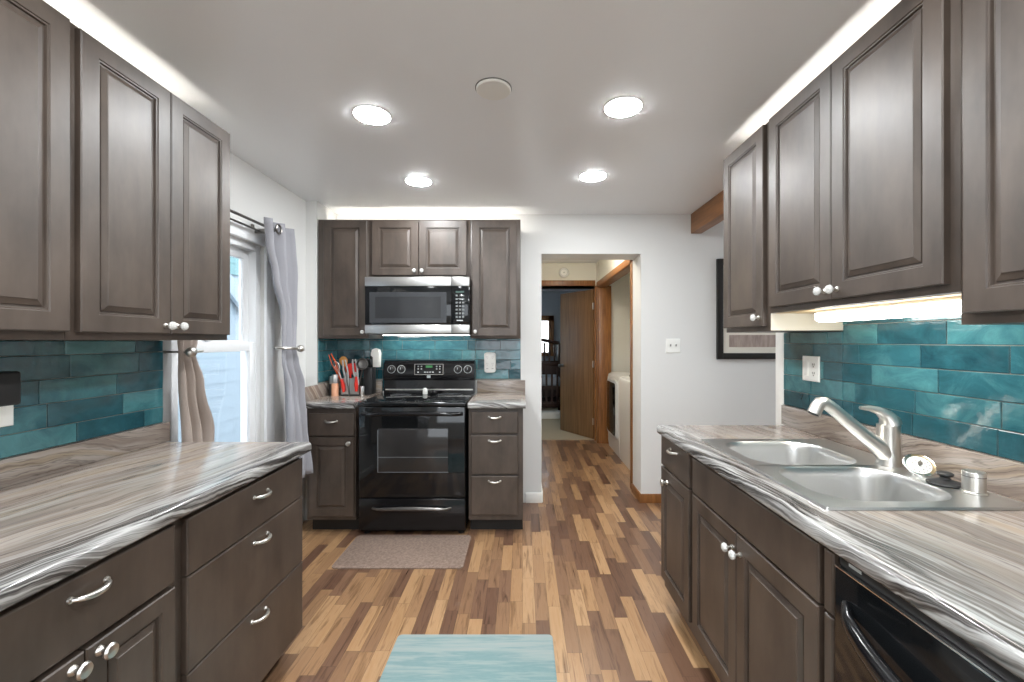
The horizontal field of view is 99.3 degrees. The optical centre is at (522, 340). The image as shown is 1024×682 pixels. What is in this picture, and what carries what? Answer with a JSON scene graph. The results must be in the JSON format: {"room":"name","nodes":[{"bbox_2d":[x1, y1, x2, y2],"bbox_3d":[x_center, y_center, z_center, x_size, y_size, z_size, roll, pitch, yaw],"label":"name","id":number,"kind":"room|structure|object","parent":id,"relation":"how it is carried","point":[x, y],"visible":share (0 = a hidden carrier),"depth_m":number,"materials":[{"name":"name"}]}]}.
{"room":"kitchen","nodes":[
{"label":"kitchen","id":0,"kind":"room"},
{"bbox_2d":[3,152,336,521],"bbox_3d":[-1.663,0.145,0.860,0.235,2.400,5.520,0,0,0],"label":"wall","id":1,"kind":"structure","parent":0,"point":[254,195],"depth_m":2.97,"materials":[{"name":"white paint"}]},
{"bbox_2d":[0,0,69,339],"bbox_3d":[-1.422,-0.455,0.960,0.314,0.904,0.520,0,0,0],"label":"upper cabinet","id":2,"kind":"object","parent":1,"relation":"attached to","point":[34,36],"visible":1,"depth_m":1.13,"materials":[{"name":"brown wood"}]},
{"bbox_2d":[0,340,162,458],"bbox_3d":[-1.574,0.177,1.252,0.010,0.358,1.303,0,0,0],"label":"tile backsplash","id":3,"kind":"structure","parent":1,"relation":"attached to","point":[72,391],"depth_m":1.54,"materials":[{"name":"teal tile"}]},
{"bbox_2d":[0,405,13,426],"bbox_3d":[-1.564,0.200,1.278,0.008,0.118,0.120,0,0,0],"label":"wall outlet","id":4,"kind":"object","parent":3,"relation":"attached to","point":[6,412],"visible":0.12,"depth_m":1.32,"materials":[{"name":"white plastic"}]},
{"bbox_2d":[0,371,20,406],"bbox_3d":[-1.532,0.114,1.219,0.060,0.153,0.175,0,0,0],"label":"power adapter","id":5,"kind":"object","parent":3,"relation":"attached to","point":[10,381],"visible":1,"depth_m":1.28,"materials":[{"name":"black plastic"}]},
{"bbox_2d":[64,22,229,339],"bbox_3d":[-1.404,-0.455,1.557,0.350,0.904,0.672,0,0,0],"label":"upper cabinet","id":6,"kind":"object","parent":1,"relation":"attached to","point":[150,173],"visible":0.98,"depth_m":1.44,"materials":[{"name":"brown wood"}]},
{"bbox_2d":[163,347,203,356],"bbox_3d":[-1.545,0.049,1.980,0.170,0.048,0.141,0,0,0],"label":"curtain holdback","id":7,"kind":"object","parent":1,"relation":"attached to","point":[190,351],"visible":0.77,"depth_m":1.94,"materials":[{"name":"silver metal"}]},
{"bbox_2d":[162,220,274,441],"bbox_3d":[-1.675,0.083,2.370,0.150,1.505,0.920,0,0,0],"label":"window","id":8,"kind":"structure","parent":1,"relation":"in","point":[230,368],"depth_m":2.60,"materials":[{"name":"white glass"}]},
{"bbox_2d":[230,209,275,232],"bbox_3d":[-1.573,-0.668,2.297,0.111,0.070,0.795,0,0,0],"label":"curtain rod","id":9,"kind":"object","parent":1,"relation":"attached to","point":[231,210],"visible":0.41,"depth_m":2.47,"materials":[{"name":"grey metal"}]},
{"bbox_2d":[177,340,214,441],"bbox_3d":[-1.517,0.079,2.061,0.095,1.619,0.279,0,0,0],"label":"curtain","id":10,"kind":"object","parent":9,"relation":"hanging from","point":[197,422],"visible":0.3,"depth_m":1.99,"materials":[{"name":"beige fabric"}]},
{"bbox_2d":[264,217,312,477],"bbox_3d":[-1.486,0.082,2.771,0.182,1.624,0.430,0,0,0],"label":"curtain","id":11,"kind":"object","parent":9,"relation":"hanging from","point":[280,244],"visible":0.9,"depth_m":2.78,"materials":[{"name":"grey fabric"}]},
{"bbox_2d":[274,345,304,351],"bbox_3d":[-1.524,0.049,2.768,0.212,0.048,0.162,0,0,0],"label":"curtain holdback","id":12,"kind":"object","parent":1,"relation":"attached to","point":[300,348],"visible":0.94,"depth_m":2.77,"materials":[{"name":"silver metal"}]},
{"bbox_2d":[317,338,336,383],"bbox_3d":[-1.539,0.152,3.441,0.010,0.343,0.332,0,0,0],"label":"tile backsplash","id":13,"kind":"structure","parent":1,"relation":"attached to","point":[325,347],"depth_m":3.39,"materials":[{"name":"teal tile"}]},
{"bbox_2d":[318,220,382,338],"bbox_3d":[-1.345,-0.467,3.416,0.379,0.893,0.404,0,0,0],"label":"upper cabinet","id":14,"kind":"object","parent":1,"relation":"attached to","point":[343,245],"visible":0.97,"depth_m":3.25,"materials":[{"name":"brown wood"}]},
{"bbox_2d":[43,0,900,290],"bbox_3d":[1.200,-1.079,3.700,6.200,0.073,11.200,0,0,0],"label":"ceiling","id":15,"kind":"structure","parent":0,"point":[285,79],"depth_m":1.79,"materials":[{"name":"white paint"}]},
{"bbox_2d":[352,105,391,124],"bbox_3d":[-0.703,-1.052,2.033,0.176,0.007,0.176,0,0,0],"label":"recessed light","id":16,"kind":"object","parent":15,"relation":"in","point":[368,114],"visible":1,"depth_m":2.02,"materials":[{"name":"white"}]},
{"bbox_2d":[405,176,431,185],"bbox_3d":[-0.687,-1.052,2.874,0.176,0.007,0.176,0,0,0],"label":"recessed light","id":17,"kind":"object","parent":15,"relation":"in","point":[413,180],"visible":1,"depth_m":2.86,"materials":[{"name":"white"}]},
{"bbox_2d":[579,171,606,181],"bbox_3d":[0.452,-1.052,2.786,0.176,0.007,0.176,0,0,0],"label":"recessed light","id":18,"kind":"object","parent":15,"relation":"in","point":[591,176],"visible":1,"depth_m":2.77,"materials":[{"name":"white"}]},
{"bbox_2d":[603,96,642,117],"bbox_3d":[0.454,-1.052,1.964,0.176,0.007,0.176,0,0,0],"label":"recessed light","id":19,"kind":"object","parent":15,"relation":"in","point":[626,106],"visible":1,"depth_m":1.95,"materials":[{"name":"white"}]},
{"bbox_2d":[261,408,720,681],"bbox_3d":[1.200,1.373,3.650,6.200,0.064,11.100,0,0,0],"label":"floor","id":20,"kind":"structure","parent":0,"point":[582,570],"depth_m":2.33,"materials":[{"name":"laminate"}]},
{"bbox_2d":[0,522,174,681],"bbox_3d":[-1.246,0.914,0.910,0.667,0.862,0.580,0,0,0],"label":"base cabinet","id":21,"kind":"object","parent":20,"relation":"on","point":[112,619],"visible":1,"depth_m":0.98,"materials":[{"name":"brown wood"}]},
{"bbox_2d":[0,422,311,611],"bbox_3d":[-1.250,0.419,1.262,0.657,0.125,1.325,0,0,0],"label":"countertop","id":22,"kind":"structure","parent":21,"relation":"on","point":[65,509],"depth_m":1.27,"materials":[{"name":"laminate"}]},
{"bbox_2d":[173,457,301,681],"bbox_3d":[-1.246,0.914,1.539,0.665,0.862,0.676,0,0,0],"label":"base cabinet","id":23,"kind":"object","parent":20,"relation":"on","point":[238,582],"visible":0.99,"depth_m":1.45,"materials":[{"name":"brown wood"}]},
{"bbox_2d":[307,406,359,528],"bbox_3d":[-1.331,0.906,3.297,0.338,0.878,0.641,0,0,0],"label":"base cabinet","id":24,"kind":"object","parent":20,"relation":"on","point":[333,497],"visible":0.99,"depth_m":3.01,"materials":[{"name":"brown wood"}]},
{"bbox_2d":[305,380,382,408],"bbox_3d":[-1.353,0.395,3.301,0.382,0.140,0.633,0,0,0],"label":"countertop","id":25,"kind":"structure","parent":24,"relation":"on","point":[317,396],"depth_m":3.16,"materials":[{"name":"laminate"}]},
{"bbox_2d":[329,376,331,395],"bbox_3d":[-1.487,0.349,3.400,0.052,0.150,0.052,0,0,0],"label":"grinder","id":26,"kind":"object","parent":25,"relation":"on","point":[330,377],"visible":0.41,"depth_m":3.38,"materials":[{"name":"black plastic"}]},
{"bbox_2d":[331,374,338,395],"bbox_3d":[-1.448,0.342,3.360,0.052,0.165,0.052,0,0,0],"label":"grinder","id":27,"kind":"object","parent":25,"relation":"on","point":[335,377],"visible":1,"depth_m":3.34,"materials":[{"name":"brown"}]},
{"bbox_2d":[331,383,338,395],"bbox_3d":[-1.448,0.375,3.360,0.052,0.099,0.052,0,0,0],"label":"jar","id":28,"kind":"object","parent":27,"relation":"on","point":[334,386],"depth_m":3.34,"materials":[{"name":"brown"}]},
{"bbox_2d":[341,377,363,395],"bbox_3d":[-1.335,0.357,3.420,0.140,0.135,0.104,0,0,0],"label":"utensil caddy","id":29,"kind":"object","parent":25,"relation":"on","point":[351,380],"visible":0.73,"depth_m":3.37,"materials":[{"name":"silver metal"}]},
{"bbox_2d":[329,353,340,381],"bbox_3d":[-1.442,0.255,3.402,0.143,0.318,0.019,0,0,-15],"label":"tongs","id":30,"kind":"object","parent":29,"relation":"in","point":[336,370],"visible":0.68,"depth_m":3.39,"materials":[{"name":"orange"}]},
{"bbox_2d":[333,361,344,391],"bbox_3d":[-1.416,0.275,3.364,0.093,0.241,0.030,0,0,10],"label":"whisk","id":31,"kind":"object","parent":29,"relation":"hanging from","point":[341,379],"visible":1,"depth_m":3.35,"materials":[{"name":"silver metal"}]},
{"bbox_2d":[339,356,347,372],"bbox_3d":[-1.397,0.268,3.453,0.119,0.291,0.018,0,0,11],"label":"wooden spoon","id":32,"kind":"object","parent":29,"relation":"in","point":[343,358],"visible":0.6,"depth_m":3.45,"materials":[{"name":"orange wood"}]},
{"bbox_2d":[342,360,349,394],"bbox_3d":[-1.364,0.283,3.363,0.062,0.278,0.013,0,0,0],"label":"tongs","id":33,"kind":"object","parent":29,"relation":"in","point":[346,375],"visible":1,"depth_m":3.36,"materials":[{"name":"grey metal"}]},
{"bbox_2d":[345,364,352,377],"bbox_3d":[-1.351,0.294,3.394,0.067,0.236,0.017,0,0,-8],"label":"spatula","id":34,"kind":"object","parent":29,"relation":"in","point":[348,365],"visible":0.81,"depth_m":3.39,"materials":[{"name":"red plastic"}]},
{"bbox_2d":[352,359,358,391],"bbox_3d":[-1.292,0.264,3.358,0.047,0.251,0.028,0,0,0],"label":"tongs","id":35,"kind":"object","parent":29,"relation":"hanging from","point":[355,374],"visible":1,"depth_m":3.35,"materials":[{"name":"silver metal"}]},
{"bbox_2d":[356,358,367,386],"bbox_3d":[-1.238,0.272,3.364,0.106,0.283,0.063,0,0,0],"label":"ladle","id":36,"kind":"object","parent":29,"relation":"in","point":[362,363],"visible":1,"depth_m":3.36,"materials":[{"name":"grey metal"}]},
{"bbox_2d":[356,358,367,369],"bbox_3d":[-1.231,0.176,3.351,0.092,0.092,0.036,0,0,0],"label":"bowl","id":37,"kind":"object","parent":36,"relation":"on","point":[361,363],"depth_m":3.35,"materials":[{"name":"grey metal"}]},
{"bbox_2d":[360,386,364,395],"bbox_3d":[-1.243,0.387,3.370,0.036,0.075,0.036,0,0,0],"label":"spice jar","id":38,"kind":"object","parent":25,"relation":"on","point":[362,388],"visible":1,"depth_m":3.35,"materials":[{"name":"silver metal"}]},
{"bbox_2d":[364,356,375,394],"bbox_3d":[-1.218,0.273,3.470,0.065,0.303,0.100,0,0,0],"label":"knife block","id":39,"kind":"object","parent":25,"relation":"on","point":[370,371],"visible":0.84,"depth_m":3.42,"materials":[{"name":"black plastic"}]},
{"bbox_2d":[332,535,470,568],"bbox_3d":[-0.744,1.339,2.783,0.783,0.010,0.435,0,0,0],"label":"kitchen mat","id":40,"kind":"object","parent":20,"relation":"on","point":[365,551],"visible":1,"depth_m":2.76,"materials":[{"name":"beige fabric"}]},
{"bbox_2d":[358,360,474,533],"bbox_3d":[-0.760,0.752,3.266,0.744,1.186,0.668,0,0,0],"label":"electric range","id":41,"kind":"object","parent":20,"relation":"on","point":[414,446],"visible":0.96,"depth_m":2.99,"materials":[{"name":"black metal"}]},
{"bbox_2d":[361,404,468,530],"bbox_3d":[-0.760,0.882,3.315,0.732,0.885,0.570,0,0,0],"label":"oven","id":42,"kind":"object","parent":41,"relation":"in","point":[466,497],"depth_m":3.06,"materials":[{"name":"black metal"}]},
{"bbox_2d":[358,393,474,405],"bbox_3d":[-0.760,0.435,3.271,0.744,0.030,0.578,0,0,0],"label":"cooktop","id":43,"kind":"object","parent":41,"relation":"in","point":[384,399],"depth_m":3.12,"materials":[{"name":"black glass"}]},
{"bbox_2d":[423,388,427,394],"bbox_3d":[-0.765,0.393,3.420,0.038,0.052,0.038,0,0,0],"label":"salt shaker","id":44,"kind":"object","parent":41,"relation":"on","point":[425,391],"visible":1,"depth_m":3.40,"materials":[{"name":"white plastic"}]},
{"bbox_2d":[379,634,556,681],"bbox_3d":[-0.214,1.340,1.417,0.701,0.009,1.135,0,0,0],"label":"rug","id":45,"kind":"object","parent":20,"relation":"on","point":[413,657],"visible":1,"depth_m":1.83,"materials":[{"name":"teal fabric"}]},
{"bbox_2d":[469,409,522,528],"bbox_3d":[-0.185,0.906,3.298,0.378,0.878,0.639,0,0,0],"label":"base cabinet","id":46,"kind":"object","parent":20,"relation":"on","point":[495,435],"visible":0.99,"depth_m":3.01,"materials":[{"name":"brown wood"}]},
{"bbox_2d":[468,380,525,408],"bbox_3d":[-0.177,0.395,3.301,0.398,0.140,0.633,0,0,0],"label":"countertop","id":47,"kind":"structure","parent":46,"relation":"on","point":[491,394],"depth_m":3.39,"materials":[{"name":"laminate"}]},
{"bbox_2d":[541,338,559,409],"bbox_3d":[-0.015,0.628,8.113,1.530,1.433,0.785,0,0,0],"label":"crib","id":48,"kind":"object","parent":20,"relation":"on","point":[550,395],"visible":0.17,"depth_m":8.00,"materials":[{"name":"brown wood"}]},
{"bbox_2d":[542,374,559,385],"bbox_3d":[-0.015,0.725,8.105,1.390,0.160,0.630,0,0,0],"label":"mattress","id":49,"kind":"object","parent":48,"relation":"on","point":[543,375],"visible":0.17,"depth_m":7.79,"materials":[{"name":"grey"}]},
{"bbox_2d":[541,411,559,418],"bbox_3d":[0.000,1.285,7.590,1.400,0.110,0.220,0,0,0],"label":"storage box","id":50,"kind":"object","parent":20,"relation":"on","point":[544,414],"visible":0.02,"depth_m":7.48,"materials":[{"name":"white"}]},
{"bbox_2d":[607,372,629,458],"bbox_3d":[1.441,0.818,5.275,0.748,1.055,0.642,0,0,0],"label":"dryer","id":51,"kind":"object","parent":20,"relation":"on","point":[613,379],"visible":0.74,"depth_m":5.16,"materials":[{"name":"white metal"}]},
{"bbox_2d":[619,375,629,469],"bbox_3d":[1.455,0.818,4.605,0.720,1.055,0.662,0,0,0],"label":"washing machine","id":52,"kind":"object","parent":20,"relation":"on","point":[624,382],"visible":0.12,"depth_m":4.67,"materials":[{"name":"white metal"}]},
{"bbox_2d":[660,435,694,635],"bbox_3d":[1.020,0.911,2.025,0.696,0.868,0.391,0,0,0],"label":"base cabinet","id":53,"kind":"object","parent":20,"relation":"on","point":[676,469],"visible":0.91,"depth_m":1.99,"materials":[{"name":"brown wood"}]},
{"bbox_2d":[692,457,828,681],"bbox_3d":[1.018,0.911,1.425,0.699,0.868,0.806,0,0,0],"label":"base cabinet","id":54,"kind":"object","parent":20,"relation":"on","point":[758,579],"visible":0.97,"depth_m":1.33,"materials":[{"name":"brown wood"}]},
{"bbox_2d":[657,405,1023,680],"bbox_3d":[1.029,0.403,1.314,0.678,0.141,1.908,0,0,0],"label":"countertop","id":55,"kind":"structure","parent":54,"relation":"on","point":[963,570],"depth_m":0.97,"materials":[{"name":"laminate"}]},
{"bbox_2d":[807,397,902,467],"bbox_3d":[1.143,0.309,1.500,0.314,0.233,0.072,0,0,0],"label":"kitchen faucet","id":56,"kind":"object","parent":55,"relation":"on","point":[885,445],"visible":1,"depth_m":1.48,"materials":[{"name":"silver metal"}]},
{"bbox_2d":[875,423,901,467],"bbox_3d":[1.262,0.357,1.500,0.072,0.138,0.072,0,0,0],"label":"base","id":57,"kind":"object","parent":56,"relation":"on","point":[889,454],"depth_m":1.47,"materials":[{"name":"silver metal"}]},
{"bbox_2d":[701,439,1023,509],"bbox_3d":[1.046,0.487,1.500,0.543,0.242,0.785,0,0,0],"label":"sink","id":58,"kind":"object","parent":55,"relation":"in","point":[831,475],"depth_m":1.46,"materials":[{"name":"silver metal"}]},
{"bbox_2d":[902,454,936,476],"bbox_3d":[1.272,0.403,1.397,0.080,0.068,0.071,0,0,0],"label":"strainer","id":59,"kind":"object","parent":58,"relation":"on","point":[916,464],"visible":0.99,"depth_m":1.39,"materials":[{"name":"silver metal"}]},
{"bbox_2d":[926,471,960,488],"bbox_3d":[1.258,0.408,1.295,0.086,0.035,0.086,0,0,0],"label":"stopper","id":60,"kind":"object","parent":58,"relation":"on","point":[944,479],"visible":0.96,"depth_m":1.28,"materials":[{"name":"black plastic"}]},
{"bbox_2d":[825,547,839,681],"bbox_3d":[1.036,0.911,1.003,0.663,0.868,0.036,0,0,0],"label":"filler panel","id":61,"kind":"object","parent":20,"relation":"on","point":[831,558],"visible":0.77,"depth_m":1.00,"materials":[{"name":"brown wood"}]},
{"bbox_2d":[835,557,1023,681],"bbox_3d":[0.982,0.912,0.676,0.687,0.866,0.612,0,0,0],"label":"dishwasher","id":62,"kind":"object","parent":20,"relation":"on","point":[880,636],"visible":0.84,"depth_m":0.82,"materials":[{"name":"black plastic"}]},
{"bbox_2d":[337,214,775,502],"bbox_3d":[1.260,0.145,3.755,6.080,2.400,0.270,0,0,0],"label":"wall","id":63,"kind":"structure","parent":0,"point":[674,268],"depth_m":3.62,"materials":[{"name":"white paint"}]},
{"bbox_2d":[369,220,470,277],"bbox_3d":[-0.773,-0.695,3.416,0.764,0.436,0.404,0,0,0],"label":"upper cabinet","id":64,"kind":"object","parent":63,"relation":"attached to","point":[397,248],"visible":0.93,"depth_m":3.25,"materials":[{"name":"brown wood"}]},
{"bbox_2d":[365,277,470,334],"bbox_3d":[-0.773,-0.262,3.397,0.768,0.425,0.416,0,0,0],"label":"microwave","id":65,"kind":"object","parent":64,"relation":"attached to","point":[393,305],"visible":0.99,"depth_m":3.19,"materials":[{"name":"silver metal"}]},
{"bbox_2d":[385,335,468,335],"bbox_3d":[-0.773,-0.046,3.500,0.680,0.004,0.060,0,0,0],"label":"light","id":66,"kind":"object","parent":65,"relation":"attached to","point":[385,335],"visible":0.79,"depth_m":3.52,"materials":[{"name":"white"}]},
{"bbox_2d":[337,336,520,390],"bbox_3d":[-0.779,0.185,3.614,1.528,0.460,0.010,0,0,0],"label":"tile backsplash","id":67,"kind":"structure","parent":63,"relation":"attached to","point":[507,351],"depth_m":3.61,"materials":[{"name":"teal tile"}]},
{"bbox_2d":[371,348,380,366],"bbox_3d":[-1.210,0.138,3.588,0.080,0.155,0.040,0,0,0],"label":"air freshener","id":68,"kind":"object","parent":67,"relation":"attached to","point":[375,353],"visible":0.84,"depth_m":3.57,"materials":[{"name":"white plastic"}]},
{"bbox_2d":[484,352,495,372],"bbox_3d":[-0.268,0.178,3.593,0.096,0.168,0.031,0,0,0],"label":"outlet","id":69,"kind":"object","parent":67,"relation":"attached to","point":[489,357],"visible":1,"depth_m":3.58,"materials":[{"name":"white plastic"}]},
{"bbox_2d":[471,220,520,338],"bbox_3d":[-0.203,-0.467,3.416,0.375,0.893,0.404,0,0,0],"label":"upper cabinet","id":70,"kind":"object","parent":63,"relation":"attached to","point":[495,244],"visible":1,"depth_m":3.25,"materials":[{"name":"brown wood"}]},
{"bbox_2d":[526,482,542,502],"bbox_3d":[0.098,1.302,3.748,0.145,0.085,0.284,0,0,0],"label":"baseboard","id":71,"kind":"structure","parent":63,"relation":"attached to","point":[530,497],"depth_m":3.61,"materials":[{"name":"white wood"}]},
{"bbox_2d":[631,483,660,502],"bbox_3d":[1.167,1.308,3.748,0.387,0.075,0.284,0,0,0],"label":"baseboard","id":72,"kind":"structure","parent":63,"relation":"attached to","point":[642,498],"depth_m":3.61,"materials":[{"name":"brown wood"}]},
{"bbox_2d":[666,339,679,352],"bbox_3d":[1.252,0.040,3.612,0.118,0.118,0.016,0,0,0],"label":"light switch","id":73,"kind":"object","parent":63,"relation":"attached to","point":[672,345],"visible":1,"depth_m":3.61,"materials":[{"name":"white plastic"}]},
{"bbox_2d":[716,259,775,358],"bbox_3d":[2.080,-0.265,3.605,0.940,0.830,0.030,0,0,0],"label":"picture frame","id":74,"kind":"object","parent":63,"relation":"attached to","point":[728,345],"visible":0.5,"depth_m":3.61,"materials":[{"name":"black"}]},
{"bbox_2d":[729,335,775,346],"bbox_3d":[2.080,0.000,3.609,0.730,0.100,0.004,0,0,0],"label":"print","id":75,"kind":"object","parent":74,"relation":"attached to","point":[734,340],"depth_m":3.61},
{"bbox_2d":[541,291,577,360],"bbox_3d":[0.350,0.145,7.595,4.100,2.400,3.410,0,0,0],"label":"wall","id":76,"kind":"structure","parent":0,"point":[550,300],"depth_m":9.20,"materials":[{"name":"grey paint"}]},
{"bbox_2d":[541,316,553,355],"bbox_3d":[-0.010,-0.110,9.193,1.340,0.850,0.106,0,0,0],"label":"window","id":77,"kind":"structure","parent":76,"relation":"in","point":[547,322],"depth_m":9.16,"materials":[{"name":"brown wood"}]},
{"bbox_2d":[541,263,595,287],"bbox_3d":[0.200,0.145,5.940,4.200,2.400,0.100,0,0,0],"label":"wall","id":78,"kind":"structure","parent":0,"point":[549,271],"depth_m":5.89,"materials":[{"name":"beige paint"}]},
{"bbox_2d":[559,268,568,277],"bbox_3d":[0.559,-0.923,5.871,0.136,0.136,0.038,0,0,0],"label":"smoke detector","id":79,"kind":"object","parent":78,"relation":"attached to","point":[563,272],"visible":1,"depth_m":5.86,"materials":[{"name":"white plastic"}]},
{"bbox_2d":[541,280,595,440],"bbox_3d":[0.557,0.263,5.933,0.885,2.165,0.115,0,0,0],"label":"trim","id":80,"kind":"structure","parent":78,"relation":"attached to","point":[564,283],"depth_m":5.88,"materials":[{"name":"brown wood"}]},
{"bbox_2d":[558,289,593,438],"bbox_3d":[0.781,0.314,6.240,0.172,2.038,0.752,0,0,-32],"label":"door","id":81,"kind":"structure","parent":78,"relation":"in","point":[576,365],"depth_m":6.22,"materials":[{"name":"brown wood"}]},
{"bbox_2d":[596,260,629,371],"bbox_3d":[1.525,0.145,4.890,1.050,2.400,2.000,0,0,0],"label":"wall","id":82,"kind":"structure","parent":0,"point":[620,289],"depth_m":5.80,"materials":[{"name":"beige paint"}]},
{"bbox_2d":[596,260,632,487],"bbox_3d":[1.075,0.280,4.865,0.180,2.130,1.870,0,0,0],"label":"trim","id":83,"kind":"structure","parent":82,"relation":"attached to","point":[603,290],"depth_m":5.70,"materials":[{"name":"brown wood"}]},
{"bbox_2d":[787,331,1022,462],"bbox_3d":[1.435,0.145,0.217,0.130,2.400,4.235,0,0,0],"label":"wall","id":84,"kind":"structure","parent":0,"point":[825,331],"depth_m":1.46,"materials":[{"name":"white paint"}]},
{"bbox_2d":[691,190,723,233],"bbox_3d":[1.445,-0.974,2.982,0.090,0.162,1.275,0,0,0],"label":"beam","id":85,"kind":"structure","parent":84,"relation":"attached to","point":[711,213],"depth_m":3.29,"materials":[{"name":"brown wood"}]},
{"bbox_2d":[776,333,783,424],"bbox_3d":[1.433,0.145,2.307,0.143,2.399,0.073,0,0,0],"label":"trim","id":86,"kind":"structure","parent":84,"relation":"attached to","point":[779,336],"depth_m":2.31,"materials":[{"name":"white paint"}]},
{"bbox_2d":[724,122,842,332],"bbox_3d":[1.184,-0.492,2.050,0.370,0.898,0.400,0,0,0],"label":"upper cabinet","id":87,"kind":"object","parent":84,"relation":"attached to","point":[746,169],"visible":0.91,"depth_m":1.98,"materials":[{"name":"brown wood"}]},
{"bbox_2d":[769,0,960,312],"bbox_3d":[1.184,-0.529,1.449,0.370,0.824,0.804,0,0,0],"label":"upper cabinet","id":88,"kind":"object","parent":84,"relation":"attached to","point":[865,159],"visible":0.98,"depth_m":1.28,"materials":[{"name":"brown wood"}]},
{"bbox_2d":[815,296,960,321],"bbox_3d":[1.175,-0.095,1.400,0.094,0.042,0.560,0,0,0],"label":"light","id":89,"kind":"object","parent":88,"relation":"attached to","point":[949,305],"visible":0.69,"depth_m":1.32,"materials":[{"name":"white"}]},
{"bbox_2d":[784,314,1023,462],"bbox_3d":[1.364,0.108,1.313,0.010,0.448,1.907,0,0,0],"label":"tile backsplash","id":90,"kind":"structure","parent":84,"relation":"attached to","point":[947,381],"depth_m":1.47,"materials":[{"name":"teal tile"}]},
{"bbox_2d":[803,356,819,381],"bbox_3d":[1.354,0.130,2.045,0.008,0.118,0.118,0,0,0],"label":"wall outlet","id":91,"kind":"object","parent":90,"relation":"attached to","point":[811,364],"visible":1,"depth_m":2.04,"materials":[{"name":"white plastic"}]},
{"bbox_2d":[961,0,1023,324],"bbox_3d":[1.202,-0.490,0.773,0.334,0.902,0.546,0,0,0],"label":"upper cabinet","id":92,"kind":"object","parent":84,"relation":"attached to","point":[992,31],"visible":1,"depth_m":0.97,"materials":[{"name":"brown wood"}]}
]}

